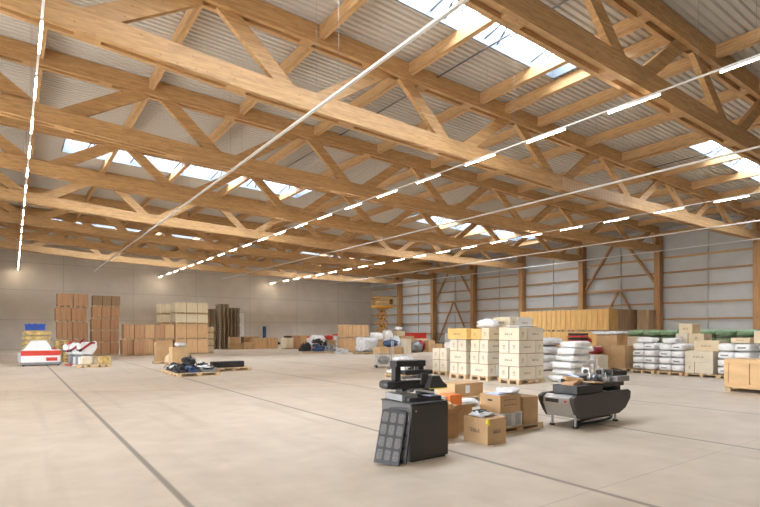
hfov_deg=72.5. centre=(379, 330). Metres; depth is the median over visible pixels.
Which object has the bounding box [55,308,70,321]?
wooden crate
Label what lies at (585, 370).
motor assembly
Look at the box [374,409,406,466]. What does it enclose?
panel
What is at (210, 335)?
wooden crate
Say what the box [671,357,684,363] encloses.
sack
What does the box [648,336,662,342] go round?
bag
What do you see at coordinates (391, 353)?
trolley
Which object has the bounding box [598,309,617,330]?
wooden crate
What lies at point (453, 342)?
box
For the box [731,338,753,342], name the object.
box
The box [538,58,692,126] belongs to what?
roof purlin
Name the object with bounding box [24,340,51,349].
hood
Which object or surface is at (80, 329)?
wooden crate
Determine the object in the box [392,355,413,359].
plastic sheet
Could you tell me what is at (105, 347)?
wooden crate
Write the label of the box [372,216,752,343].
wall
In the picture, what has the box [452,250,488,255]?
roof purlin
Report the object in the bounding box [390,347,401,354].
cardboard box
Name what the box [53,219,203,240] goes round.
window
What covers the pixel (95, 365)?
wooden pallet
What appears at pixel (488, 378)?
wooden pallet
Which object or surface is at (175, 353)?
cardboard box
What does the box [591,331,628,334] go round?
wrapped bundle
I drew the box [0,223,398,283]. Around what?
roof truss
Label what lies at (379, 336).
bag
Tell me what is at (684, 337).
box
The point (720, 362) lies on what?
sack
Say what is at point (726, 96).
roof purlin
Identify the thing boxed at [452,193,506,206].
roof purlin
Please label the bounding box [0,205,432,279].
roof truss
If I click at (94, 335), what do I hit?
wooden crate
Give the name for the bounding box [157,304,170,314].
wooden crate
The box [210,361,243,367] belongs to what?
foam block
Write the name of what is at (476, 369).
box
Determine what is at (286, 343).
wooden crate
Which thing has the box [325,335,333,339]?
pack
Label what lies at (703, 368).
box
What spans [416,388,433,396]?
support block
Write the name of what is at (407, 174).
roof purlin
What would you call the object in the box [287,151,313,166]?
rod
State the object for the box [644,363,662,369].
sack
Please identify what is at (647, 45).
roof purlin
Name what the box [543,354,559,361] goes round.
bag
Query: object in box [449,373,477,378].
wooden pallet
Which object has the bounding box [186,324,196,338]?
wooden crate
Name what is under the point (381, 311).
scissor lift
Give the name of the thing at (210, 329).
wooden crate
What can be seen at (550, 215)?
roof purlin
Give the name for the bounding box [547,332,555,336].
wooden crate
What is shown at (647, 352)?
sack
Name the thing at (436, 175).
light
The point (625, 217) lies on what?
light
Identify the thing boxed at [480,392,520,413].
cardboard box
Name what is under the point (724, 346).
sack
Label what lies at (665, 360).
sack
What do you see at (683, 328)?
box
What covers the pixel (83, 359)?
box
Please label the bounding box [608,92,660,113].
light
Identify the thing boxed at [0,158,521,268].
roof truss
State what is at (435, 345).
cardboard box
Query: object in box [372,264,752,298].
trim
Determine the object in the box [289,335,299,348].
wooden crate
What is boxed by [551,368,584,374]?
bag
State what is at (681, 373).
wooden pallet
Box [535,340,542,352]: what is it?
box
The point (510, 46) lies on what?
window
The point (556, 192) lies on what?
track
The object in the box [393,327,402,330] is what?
bundle
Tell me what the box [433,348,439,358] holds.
box
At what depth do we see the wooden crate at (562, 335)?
38.04 m
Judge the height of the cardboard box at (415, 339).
1.002 m
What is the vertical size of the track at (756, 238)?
2.033 m
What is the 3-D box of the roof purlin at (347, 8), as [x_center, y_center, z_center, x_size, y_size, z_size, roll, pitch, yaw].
[0.052,-8.016,11.659,0.160,0.340,5.550,2,-1,-35]
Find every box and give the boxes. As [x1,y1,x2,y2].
[80,356,92,363]
[97,356,110,363]
[154,342,170,361]
[169,347,188,364]
[227,343,242,349]
[228,337,239,342]
[241,336,258,341]
[241,342,252,348]
[250,338,266,348]
[267,337,277,348]
[326,340,335,348]
[373,347,389,354]
[377,340,384,346]
[385,391,417,401]
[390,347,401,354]
[392,331,404,335]
[399,336,413,342]
[400,339,410,353]
[414,338,426,341]
[424,340,434,351]
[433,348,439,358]
[433,359,439,370]
[434,344,443,347]
[437,380,482,396]
[439,393,461,404]
[440,348,449,359]
[440,360,449,371]
[444,342,449,347]
[445,333,449,341]
[447,401,475,431]
[448,328,480,338]
[448,408,462,438]
[450,339,467,350]
[450,351,470,362]
[450,362,457,373]
[458,339,478,350]
[458,363,470,374]
[464,415,505,444]
[470,352,478,362]
[471,329,480,338]
[471,340,479,350]
[471,364,495,375]
[479,352,498,363]
[480,340,498,351]
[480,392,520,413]
[481,328,498,339]
[493,317,516,327]
[496,364,499,375]
[499,328,526,339]
[499,340,508,352]
[499,353,526,366]
[499,366,508,378]
[509,341,534,352]
[509,366,535,379]
[517,317,531,327]
[519,393,537,424]
[527,328,542,339]
[527,353,542,365]
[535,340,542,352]
[535,366,542,377]
[597,335,627,345]
[600,345,636,367]
[628,337,638,344]
[676,334,687,342]
[679,324,699,333]
[685,350,721,362]
[685,362,694,372]
[688,334,711,342]
[694,340,728,350]
[695,362,723,373]
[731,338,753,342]
[754,331,759,342]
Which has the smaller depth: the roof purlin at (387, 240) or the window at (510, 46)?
the window at (510, 46)
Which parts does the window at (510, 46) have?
opening rod, opening rod, opening rod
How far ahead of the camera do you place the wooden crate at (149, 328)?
34.06 m
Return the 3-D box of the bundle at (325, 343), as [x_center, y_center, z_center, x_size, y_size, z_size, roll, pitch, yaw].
[-4.284,1.041,38.804,0.926,0.879,0.880,0,0,-35]
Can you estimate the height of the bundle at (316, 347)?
0.619 m
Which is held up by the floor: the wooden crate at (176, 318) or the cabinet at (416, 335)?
the cabinet at (416, 335)
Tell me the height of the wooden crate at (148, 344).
1.020 m
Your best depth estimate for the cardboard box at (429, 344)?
39.60 m
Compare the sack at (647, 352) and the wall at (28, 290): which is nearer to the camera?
the sack at (647, 352)
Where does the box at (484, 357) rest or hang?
on the sheet
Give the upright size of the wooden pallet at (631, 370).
0.120 m
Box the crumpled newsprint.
[468,409,494,417]
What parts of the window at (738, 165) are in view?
opening rod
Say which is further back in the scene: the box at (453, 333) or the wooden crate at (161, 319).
the wooden crate at (161, 319)
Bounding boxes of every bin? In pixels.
[494,412,512,427]
[513,411,521,425]
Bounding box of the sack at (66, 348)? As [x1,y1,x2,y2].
[63,344,75,354]
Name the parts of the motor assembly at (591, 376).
motor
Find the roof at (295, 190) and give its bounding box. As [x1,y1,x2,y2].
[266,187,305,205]
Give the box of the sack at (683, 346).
[671,343,693,349]
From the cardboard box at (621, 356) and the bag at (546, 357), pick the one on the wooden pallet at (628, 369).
the cardboard box at (621, 356)
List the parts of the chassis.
post, post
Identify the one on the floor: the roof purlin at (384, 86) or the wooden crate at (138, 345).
the wooden crate at (138, 345)
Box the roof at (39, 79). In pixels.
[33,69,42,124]
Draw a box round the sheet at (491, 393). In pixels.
[485,392,507,394]
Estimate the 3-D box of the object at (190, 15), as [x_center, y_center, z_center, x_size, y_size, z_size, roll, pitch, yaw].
[-5.895,-8.108,14.764,0.160,0.340,5.600,2,-1,-35]
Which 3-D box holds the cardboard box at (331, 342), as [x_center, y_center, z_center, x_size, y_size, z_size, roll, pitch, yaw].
[-3.947,1.149,40.865,0.703,0.902,0.600,0,0,-35]
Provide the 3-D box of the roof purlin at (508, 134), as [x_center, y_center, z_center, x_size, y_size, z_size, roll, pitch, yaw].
[4.051,-7.742,21.830,0.160,0.340,5.600,2,-1,-35]
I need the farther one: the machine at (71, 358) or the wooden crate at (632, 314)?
the wooden crate at (632, 314)
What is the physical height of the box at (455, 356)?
0.374 m
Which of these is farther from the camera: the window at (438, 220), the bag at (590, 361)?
the window at (438, 220)
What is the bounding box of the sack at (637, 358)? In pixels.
[633,356,646,361]
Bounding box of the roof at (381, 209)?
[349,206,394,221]
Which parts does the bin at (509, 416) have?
frame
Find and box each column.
[397,278,401,330]
[430,272,435,343]
[470,265,476,327]
[519,256,525,316]
[578,247,585,331]
[654,236,662,342]
[753,221,759,329]
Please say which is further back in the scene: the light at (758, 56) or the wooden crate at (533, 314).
the wooden crate at (533, 314)
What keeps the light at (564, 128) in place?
attached to the track at (714, 71)
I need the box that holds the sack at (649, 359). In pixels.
[644,356,661,362]
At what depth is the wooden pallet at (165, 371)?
19.32 m
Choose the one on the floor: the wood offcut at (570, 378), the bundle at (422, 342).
the bundle at (422, 342)
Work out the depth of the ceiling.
18.26 m
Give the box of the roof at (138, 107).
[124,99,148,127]
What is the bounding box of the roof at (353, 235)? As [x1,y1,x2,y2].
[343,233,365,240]
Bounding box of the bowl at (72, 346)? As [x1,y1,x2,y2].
[69,343,82,354]
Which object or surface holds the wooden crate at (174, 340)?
on the floor
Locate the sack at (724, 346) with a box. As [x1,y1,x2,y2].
[718,343,740,350]
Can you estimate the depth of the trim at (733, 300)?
40.38 m
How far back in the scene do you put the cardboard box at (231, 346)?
44.89 m
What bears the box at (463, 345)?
on the sheet
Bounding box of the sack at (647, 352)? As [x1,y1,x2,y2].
[644,350,661,355]
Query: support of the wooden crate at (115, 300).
on the wooden crate at (115, 311)
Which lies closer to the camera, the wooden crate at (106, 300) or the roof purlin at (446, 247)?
the wooden crate at (106, 300)
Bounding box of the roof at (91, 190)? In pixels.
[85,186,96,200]
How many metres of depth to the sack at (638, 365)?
19.94 m
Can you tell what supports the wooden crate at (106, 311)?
on the wooden crate at (105, 323)
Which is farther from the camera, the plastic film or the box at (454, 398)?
the plastic film
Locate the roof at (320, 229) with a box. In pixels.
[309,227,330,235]
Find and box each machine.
[17,340,61,365]
[62,341,75,365]
[69,339,82,365]
[76,338,96,366]
[378,356,388,363]
[538,375,630,428]
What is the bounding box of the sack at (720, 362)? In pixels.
[718,359,723,365]
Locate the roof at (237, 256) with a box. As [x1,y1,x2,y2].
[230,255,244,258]
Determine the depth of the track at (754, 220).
33.16 m
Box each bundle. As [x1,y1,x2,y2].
[21,340,49,344]
[22,335,49,339]
[23,330,50,334]
[163,362,182,370]
[170,364,185,372]
[174,342,186,346]
[181,355,195,361]
[182,359,197,368]
[183,365,198,372]
[196,362,207,368]
[197,365,216,371]
[299,342,310,350]
[309,335,325,343]
[311,338,322,342]
[311,343,323,350]
[318,340,328,348]
[324,344,335,350]
[335,347,348,352]
[355,337,377,351]
[383,339,397,346]
[390,335,399,346]
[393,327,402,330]
[411,341,422,352]
[418,340,424,351]
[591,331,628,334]
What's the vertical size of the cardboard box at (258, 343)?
0.952 m
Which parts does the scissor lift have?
guard rail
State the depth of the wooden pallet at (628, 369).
20.86 m
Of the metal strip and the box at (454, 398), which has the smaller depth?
the metal strip
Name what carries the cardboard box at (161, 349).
on the wooden pallet
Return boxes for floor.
[0,345,759,506]
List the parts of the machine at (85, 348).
red arm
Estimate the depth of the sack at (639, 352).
19.93 m
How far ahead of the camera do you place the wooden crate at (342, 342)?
38.86 m
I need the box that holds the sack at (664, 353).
[659,350,679,356]
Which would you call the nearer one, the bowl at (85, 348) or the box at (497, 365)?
the box at (497, 365)
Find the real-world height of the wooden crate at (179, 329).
1.030 m
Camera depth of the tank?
42.00 m
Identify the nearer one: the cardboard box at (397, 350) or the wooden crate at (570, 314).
the cardboard box at (397, 350)
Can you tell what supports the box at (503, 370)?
on the wooden pallet at (500, 380)
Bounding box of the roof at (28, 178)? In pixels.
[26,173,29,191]
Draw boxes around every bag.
[370,332,382,339]
[476,319,499,327]
[543,337,561,345]
[543,346,559,353]
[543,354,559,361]
[543,362,554,369]
[548,374,579,380]
[550,361,587,368]
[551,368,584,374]
[555,354,588,361]
[557,348,589,354]
[559,341,590,347]
[578,358,594,363]
[628,330,645,335]
[637,337,658,342]
[643,330,661,335]
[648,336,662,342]
[660,330,678,335]
[660,336,675,341]
[662,338,681,342]
[700,330,716,336]
[715,329,737,336]
[715,337,738,342]
[736,329,759,336]
[739,337,759,343]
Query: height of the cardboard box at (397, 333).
1.602 m
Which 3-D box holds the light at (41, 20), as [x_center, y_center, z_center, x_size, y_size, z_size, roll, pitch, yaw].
[-6.170,-5.340,9.410,0.040,0.060,1.250,0,0,-35]
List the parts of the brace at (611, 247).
brace rail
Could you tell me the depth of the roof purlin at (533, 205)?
31.23 m
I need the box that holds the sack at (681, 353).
[671,350,689,356]
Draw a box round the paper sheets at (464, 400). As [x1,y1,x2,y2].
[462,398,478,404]
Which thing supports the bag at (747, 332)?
on the bag at (739, 337)
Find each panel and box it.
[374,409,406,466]
[388,407,410,463]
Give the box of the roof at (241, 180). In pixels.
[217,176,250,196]
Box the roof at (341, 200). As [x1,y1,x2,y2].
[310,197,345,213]
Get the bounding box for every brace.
[435,267,469,342]
[585,246,653,309]
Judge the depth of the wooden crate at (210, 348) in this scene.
37.66 m
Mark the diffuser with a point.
(35, 86)
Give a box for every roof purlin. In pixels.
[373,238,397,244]
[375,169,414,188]
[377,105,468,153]
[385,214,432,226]
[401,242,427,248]
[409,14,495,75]
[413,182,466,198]
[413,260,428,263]
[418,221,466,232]
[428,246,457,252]
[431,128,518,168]
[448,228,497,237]
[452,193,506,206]
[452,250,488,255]
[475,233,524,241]
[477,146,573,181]
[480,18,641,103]
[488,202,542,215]
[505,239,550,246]
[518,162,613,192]
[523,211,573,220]
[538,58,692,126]
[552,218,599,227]
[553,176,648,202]
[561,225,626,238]
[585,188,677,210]
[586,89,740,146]
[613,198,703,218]
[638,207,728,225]
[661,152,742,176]
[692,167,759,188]
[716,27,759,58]
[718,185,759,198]
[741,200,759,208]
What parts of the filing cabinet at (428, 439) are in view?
plate, door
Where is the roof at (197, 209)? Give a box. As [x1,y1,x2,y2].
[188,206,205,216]
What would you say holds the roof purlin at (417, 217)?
attached to the roof truss at (13, 192)
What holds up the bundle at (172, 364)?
on the wooden pallet at (165, 371)
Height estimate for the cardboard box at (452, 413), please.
0.460 m
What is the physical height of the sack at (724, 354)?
0.266 m
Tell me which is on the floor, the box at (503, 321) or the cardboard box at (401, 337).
the cardboard box at (401, 337)
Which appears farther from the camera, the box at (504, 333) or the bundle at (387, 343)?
the bundle at (387, 343)
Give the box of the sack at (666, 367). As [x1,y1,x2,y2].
[659,364,674,370]
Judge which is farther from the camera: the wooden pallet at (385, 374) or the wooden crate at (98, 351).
the wooden crate at (98, 351)
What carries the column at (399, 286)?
on the floor
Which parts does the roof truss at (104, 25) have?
splice plate, tie post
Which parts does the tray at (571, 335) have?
frame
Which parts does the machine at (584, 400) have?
panel, leg, rail, grey panel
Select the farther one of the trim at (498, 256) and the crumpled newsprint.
the trim at (498, 256)
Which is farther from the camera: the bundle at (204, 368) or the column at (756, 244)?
the column at (756, 244)
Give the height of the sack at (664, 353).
0.256 m
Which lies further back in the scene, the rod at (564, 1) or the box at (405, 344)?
the box at (405, 344)
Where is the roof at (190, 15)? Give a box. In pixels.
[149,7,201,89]
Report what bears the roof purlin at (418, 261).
attached to the roof truss at (45, 220)
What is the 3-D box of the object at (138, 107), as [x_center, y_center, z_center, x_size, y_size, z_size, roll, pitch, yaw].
[-9.370,-8.108,19.655,0.160,0.340,5.600,2,-1,-35]
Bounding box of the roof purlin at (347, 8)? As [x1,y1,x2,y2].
[319,0,366,39]
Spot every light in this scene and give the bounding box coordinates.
[30,115,33,132]
[33,76,37,99]
[38,18,42,53]
[377,189,396,197]
[416,173,440,182]
[465,153,494,165]
[527,127,565,142]
[604,217,628,222]
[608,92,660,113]
[654,207,683,212]
[714,195,749,201]
[720,55,759,72]
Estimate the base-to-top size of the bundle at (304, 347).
0.711 m
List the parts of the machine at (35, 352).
frame, red plate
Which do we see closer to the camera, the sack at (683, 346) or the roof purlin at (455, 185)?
the sack at (683, 346)
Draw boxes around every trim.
[371,247,752,290]
[371,299,752,315]
[371,317,752,324]
[372,219,759,277]
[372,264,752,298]
[386,277,386,327]
[388,281,752,305]
[454,274,454,327]
[498,256,499,316]
[552,259,553,331]
[620,237,620,330]
[706,230,707,329]
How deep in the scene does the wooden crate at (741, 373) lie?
13.50 m
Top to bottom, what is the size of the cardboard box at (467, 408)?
0.445 m
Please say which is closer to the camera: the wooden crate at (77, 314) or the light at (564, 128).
the light at (564, 128)
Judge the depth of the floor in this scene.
7.24 m
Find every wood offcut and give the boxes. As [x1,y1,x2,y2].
[562,376,583,380]
[562,380,579,385]
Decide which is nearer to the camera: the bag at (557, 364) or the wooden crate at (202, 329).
the bag at (557, 364)
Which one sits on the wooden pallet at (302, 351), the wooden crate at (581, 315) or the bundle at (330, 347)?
the bundle at (330, 347)
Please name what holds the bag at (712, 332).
on the bag
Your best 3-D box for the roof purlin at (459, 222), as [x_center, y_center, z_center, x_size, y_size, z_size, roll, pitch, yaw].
[4.560,-7.467,36.911,0.160,0.340,5.600,2,-1,-35]
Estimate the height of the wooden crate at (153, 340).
1.020 m
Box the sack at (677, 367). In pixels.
[672,364,684,370]
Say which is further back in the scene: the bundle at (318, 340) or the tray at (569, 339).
the bundle at (318, 340)
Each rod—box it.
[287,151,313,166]
[339,95,406,135]
[436,0,567,77]
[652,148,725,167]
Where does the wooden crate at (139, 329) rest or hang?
on the wooden crate at (138, 345)
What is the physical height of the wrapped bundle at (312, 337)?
0.752 m
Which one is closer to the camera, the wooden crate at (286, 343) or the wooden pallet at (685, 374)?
the wooden pallet at (685, 374)
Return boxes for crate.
[24,324,45,329]
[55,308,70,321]
[56,293,72,307]
[56,322,72,339]
[71,308,86,321]
[72,322,87,339]
[73,294,87,307]
[90,319,100,330]
[90,331,100,342]
[91,295,101,306]
[91,307,101,318]
[92,343,100,354]
[101,307,110,318]
[101,319,109,330]
[101,331,109,342]
[101,343,109,354]
[102,296,110,306]
[110,307,119,318]
[110,319,118,330]
[110,331,118,342]
[110,343,118,354]
[111,296,119,306]
[120,340,132,355]
[122,324,133,339]
[132,340,143,355]
[134,324,144,339]
[144,324,154,339]
[144,340,152,354]
[153,340,162,354]
[154,324,164,339]
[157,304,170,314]
[157,314,170,323]
[163,339,172,346]
[164,325,173,339]
[172,302,185,313]
[172,314,185,323]
[172,324,185,338]
[172,339,185,346]
[186,303,196,313]
[186,314,196,323]
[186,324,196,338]
[186,339,196,353]
[197,303,207,314]
[197,314,207,323]
[197,324,207,338]
[197,339,207,353]
[208,327,213,332]
[208,333,213,339]
[208,340,213,345]
[208,346,213,352]
[281,338,292,348]
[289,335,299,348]
[300,335,307,345]
[338,325,352,337]
[338,338,352,351]
[346,325,360,337]
[349,338,356,351]
[361,325,368,336]
[520,312,528,316]
[529,311,544,330]
[538,311,550,330]
[547,311,563,330]
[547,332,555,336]
[556,310,573,330]
[556,332,565,347]
[566,310,584,330]
[576,309,595,330]
[587,309,605,330]
[587,332,596,345]
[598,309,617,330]
[610,309,627,330]
[619,309,636,330]
[637,310,655,329]
[724,357,759,390]
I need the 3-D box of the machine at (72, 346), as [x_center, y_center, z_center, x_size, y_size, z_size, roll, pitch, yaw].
[-13.765,0.987,23.701,0.780,1.227,0.628,0,0,-25]
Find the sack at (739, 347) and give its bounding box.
[735,344,759,351]
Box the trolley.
[374,341,393,367]
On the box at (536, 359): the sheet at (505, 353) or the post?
the sheet at (505, 353)
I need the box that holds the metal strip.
[415,388,433,392]
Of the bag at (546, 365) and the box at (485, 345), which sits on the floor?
the bag at (546, 365)
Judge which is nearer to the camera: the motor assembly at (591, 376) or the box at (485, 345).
the motor assembly at (591, 376)
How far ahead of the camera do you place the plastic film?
15.62 m
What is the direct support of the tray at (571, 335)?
on the tray at (569, 339)
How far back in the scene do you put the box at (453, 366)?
17.78 m
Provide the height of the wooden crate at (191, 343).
1.020 m
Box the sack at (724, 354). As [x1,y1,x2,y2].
[718,351,741,358]
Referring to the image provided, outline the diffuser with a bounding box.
[34,78,36,99]
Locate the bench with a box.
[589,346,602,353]
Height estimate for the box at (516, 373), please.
0.374 m
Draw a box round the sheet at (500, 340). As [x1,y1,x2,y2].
[500,340,540,340]
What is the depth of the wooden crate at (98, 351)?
34.16 m
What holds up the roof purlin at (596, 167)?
attached to the roof truss at (15, 103)
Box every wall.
[0,236,371,349]
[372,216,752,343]
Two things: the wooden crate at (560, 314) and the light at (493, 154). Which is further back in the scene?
the wooden crate at (560, 314)
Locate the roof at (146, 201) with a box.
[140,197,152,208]
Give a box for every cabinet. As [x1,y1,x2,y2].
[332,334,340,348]
[381,398,448,461]
[405,333,425,338]
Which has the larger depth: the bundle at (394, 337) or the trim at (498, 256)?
the trim at (498, 256)
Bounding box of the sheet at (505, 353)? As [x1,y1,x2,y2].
[505,353,534,353]
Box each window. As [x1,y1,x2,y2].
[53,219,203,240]
[61,139,312,197]
[288,250,369,260]
[396,0,593,78]
[407,213,533,240]
[689,131,759,182]
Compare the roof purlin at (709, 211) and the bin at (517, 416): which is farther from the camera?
the roof purlin at (709, 211)
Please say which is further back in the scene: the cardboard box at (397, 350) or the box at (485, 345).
the cardboard box at (397, 350)
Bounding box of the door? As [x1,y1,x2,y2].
[237,312,244,342]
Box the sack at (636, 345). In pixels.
[633,343,645,348]
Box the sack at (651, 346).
[644,343,662,349]
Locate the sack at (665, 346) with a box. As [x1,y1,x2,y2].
[659,343,679,349]
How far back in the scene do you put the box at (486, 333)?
16.71 m
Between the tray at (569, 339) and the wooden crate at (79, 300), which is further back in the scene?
the wooden crate at (79, 300)
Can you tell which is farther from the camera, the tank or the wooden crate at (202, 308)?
the tank
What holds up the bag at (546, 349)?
on the bag at (546, 357)
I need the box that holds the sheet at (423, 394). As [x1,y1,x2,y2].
[423,394,440,395]
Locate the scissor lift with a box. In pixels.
[371,297,392,332]
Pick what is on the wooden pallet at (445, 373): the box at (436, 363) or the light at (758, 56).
the box at (436, 363)
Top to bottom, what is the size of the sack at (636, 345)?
0.255 m
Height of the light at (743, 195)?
0.060 m
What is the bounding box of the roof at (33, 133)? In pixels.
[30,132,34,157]
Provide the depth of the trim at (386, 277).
63.70 m
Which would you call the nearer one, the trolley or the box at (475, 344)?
the box at (475, 344)
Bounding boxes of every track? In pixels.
[18,0,44,265]
[93,0,468,271]
[159,0,759,276]
[221,145,759,279]
[272,192,759,282]
[324,220,759,284]
[362,238,759,287]
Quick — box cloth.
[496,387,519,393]
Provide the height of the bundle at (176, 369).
0.310 m
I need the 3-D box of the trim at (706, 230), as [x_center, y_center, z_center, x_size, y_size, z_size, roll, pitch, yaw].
[21.684,-2.750,34.357,0.050,8.700,0.100,0,0,-35]
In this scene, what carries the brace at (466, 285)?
attached to the column at (473, 278)
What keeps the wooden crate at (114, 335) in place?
on the wooden crate at (114, 347)
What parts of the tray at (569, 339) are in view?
frame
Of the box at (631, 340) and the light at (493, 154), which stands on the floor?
the box at (631, 340)
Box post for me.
[263,326,265,337]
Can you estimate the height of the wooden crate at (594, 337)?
1.550 m
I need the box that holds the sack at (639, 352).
[633,349,648,355]
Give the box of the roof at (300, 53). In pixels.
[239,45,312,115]
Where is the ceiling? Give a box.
[0,0,759,269]
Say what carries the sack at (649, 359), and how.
on the sack at (650, 366)
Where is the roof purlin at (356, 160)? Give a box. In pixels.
[319,155,369,176]
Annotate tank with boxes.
[382,330,392,346]
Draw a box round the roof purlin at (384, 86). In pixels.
[314,79,398,135]
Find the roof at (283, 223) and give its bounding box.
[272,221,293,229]
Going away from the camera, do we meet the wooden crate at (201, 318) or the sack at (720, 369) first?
the sack at (720, 369)
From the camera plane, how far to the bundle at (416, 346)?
38.15 m
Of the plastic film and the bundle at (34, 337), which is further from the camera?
the bundle at (34, 337)
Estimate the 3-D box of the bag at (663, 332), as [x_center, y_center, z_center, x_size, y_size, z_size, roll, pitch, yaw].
[14.507,0.095,25.682,1.300,0.330,0.833,0,0,-35]
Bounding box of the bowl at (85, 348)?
[76,342,96,354]
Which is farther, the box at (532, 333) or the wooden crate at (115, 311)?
the wooden crate at (115, 311)
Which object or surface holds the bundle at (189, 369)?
on the wooden pallet at (198, 373)
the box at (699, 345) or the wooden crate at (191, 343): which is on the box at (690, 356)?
the box at (699, 345)
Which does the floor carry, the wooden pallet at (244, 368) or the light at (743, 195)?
the wooden pallet at (244, 368)
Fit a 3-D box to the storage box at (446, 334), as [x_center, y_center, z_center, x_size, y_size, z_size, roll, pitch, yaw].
[6.458,0.600,45.559,1.300,0.800,0.800,0,0,-35]
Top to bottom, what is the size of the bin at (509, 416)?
0.225 m
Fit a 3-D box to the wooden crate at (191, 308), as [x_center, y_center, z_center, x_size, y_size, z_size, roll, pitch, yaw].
[-13.207,-1.550,36.004,0.710,0.780,1.000,0,0,-35]
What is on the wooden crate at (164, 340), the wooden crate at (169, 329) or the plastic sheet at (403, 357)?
the wooden crate at (169, 329)
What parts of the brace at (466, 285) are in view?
brace rail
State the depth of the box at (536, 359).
15.83 m
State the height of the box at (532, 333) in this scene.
0.374 m
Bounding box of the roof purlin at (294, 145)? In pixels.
[263,139,306,163]
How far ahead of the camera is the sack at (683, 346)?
18.80 m
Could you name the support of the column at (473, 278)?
on the floor
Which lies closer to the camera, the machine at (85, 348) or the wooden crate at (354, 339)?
the machine at (85, 348)
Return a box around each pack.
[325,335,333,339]
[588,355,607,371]
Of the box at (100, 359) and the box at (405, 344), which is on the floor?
the box at (405, 344)
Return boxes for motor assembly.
[582,365,588,373]
[587,369,596,380]
[596,365,604,374]
[602,372,609,381]
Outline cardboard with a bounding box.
[583,381,604,382]
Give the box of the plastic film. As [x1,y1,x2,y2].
[505,325,535,326]
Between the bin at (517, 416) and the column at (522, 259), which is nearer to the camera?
the bin at (517, 416)
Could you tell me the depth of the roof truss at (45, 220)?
35.76 m
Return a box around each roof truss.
[0,0,759,240]
[0,35,658,252]
[0,115,582,261]
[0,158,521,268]
[0,183,472,274]
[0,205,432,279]
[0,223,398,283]
[456,0,759,165]
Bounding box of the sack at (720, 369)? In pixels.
[718,367,723,373]
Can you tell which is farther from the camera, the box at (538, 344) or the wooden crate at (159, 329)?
the wooden crate at (159, 329)
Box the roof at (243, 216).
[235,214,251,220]
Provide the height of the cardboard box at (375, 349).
0.502 m
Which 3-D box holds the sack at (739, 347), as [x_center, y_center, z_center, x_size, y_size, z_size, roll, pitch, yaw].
[12.306,0.553,17.305,1.083,0.266,0.509,0,0,-35]
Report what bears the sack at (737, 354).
on the sack
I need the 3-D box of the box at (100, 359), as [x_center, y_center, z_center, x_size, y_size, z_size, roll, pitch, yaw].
[-12.298,1.290,23.095,0.500,0.340,0.400,0,0,-35]
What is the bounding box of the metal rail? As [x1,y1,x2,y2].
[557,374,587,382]
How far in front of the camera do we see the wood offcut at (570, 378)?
8.78 m
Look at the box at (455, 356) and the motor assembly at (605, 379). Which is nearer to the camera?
the motor assembly at (605, 379)
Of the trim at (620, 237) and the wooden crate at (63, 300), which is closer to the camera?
the wooden crate at (63, 300)
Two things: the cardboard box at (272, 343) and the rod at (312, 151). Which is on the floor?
the cardboard box at (272, 343)
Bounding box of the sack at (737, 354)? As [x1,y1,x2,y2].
[735,351,759,357]
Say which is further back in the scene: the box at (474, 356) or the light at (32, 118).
the box at (474, 356)
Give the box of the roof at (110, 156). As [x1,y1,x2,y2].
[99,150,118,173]
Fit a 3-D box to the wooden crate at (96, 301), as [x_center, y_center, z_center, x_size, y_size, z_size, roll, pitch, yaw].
[-18.887,-1.970,34.545,0.520,0.740,1.000,0,0,-35]
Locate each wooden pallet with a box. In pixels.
[54,340,73,343]
[76,364,93,367]
[94,364,110,367]
[152,361,168,363]
[161,369,171,374]
[170,371,220,376]
[217,366,250,371]
[302,351,334,352]
[353,352,372,353]
[384,373,411,376]
[432,370,449,375]
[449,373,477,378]
[462,395,479,400]
[470,375,498,380]
[498,378,544,384]
[506,421,542,433]
[608,367,634,370]
[630,369,663,373]
[657,370,690,375]
[684,373,723,377]
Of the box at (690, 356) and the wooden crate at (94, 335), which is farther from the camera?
the wooden crate at (94, 335)
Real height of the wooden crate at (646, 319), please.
1.530 m
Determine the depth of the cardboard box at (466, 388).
11.88 m
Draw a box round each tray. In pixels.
[405,394,440,401]
[567,333,588,337]
[568,338,587,340]
[597,375,628,381]
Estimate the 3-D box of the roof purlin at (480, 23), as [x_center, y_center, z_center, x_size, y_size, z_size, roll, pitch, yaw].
[2.538,-7.925,13.426,0.160,0.340,5.550,2,-1,-35]
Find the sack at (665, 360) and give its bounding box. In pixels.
[659,357,674,363]
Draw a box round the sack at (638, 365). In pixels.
[633,362,645,368]
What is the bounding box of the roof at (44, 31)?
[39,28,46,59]
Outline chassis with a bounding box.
[379,359,432,389]
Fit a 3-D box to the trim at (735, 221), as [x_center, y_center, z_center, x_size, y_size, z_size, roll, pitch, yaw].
[18.219,-6.885,39.225,0.240,0.270,66.750,0,0,-35]
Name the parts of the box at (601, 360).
panel, panel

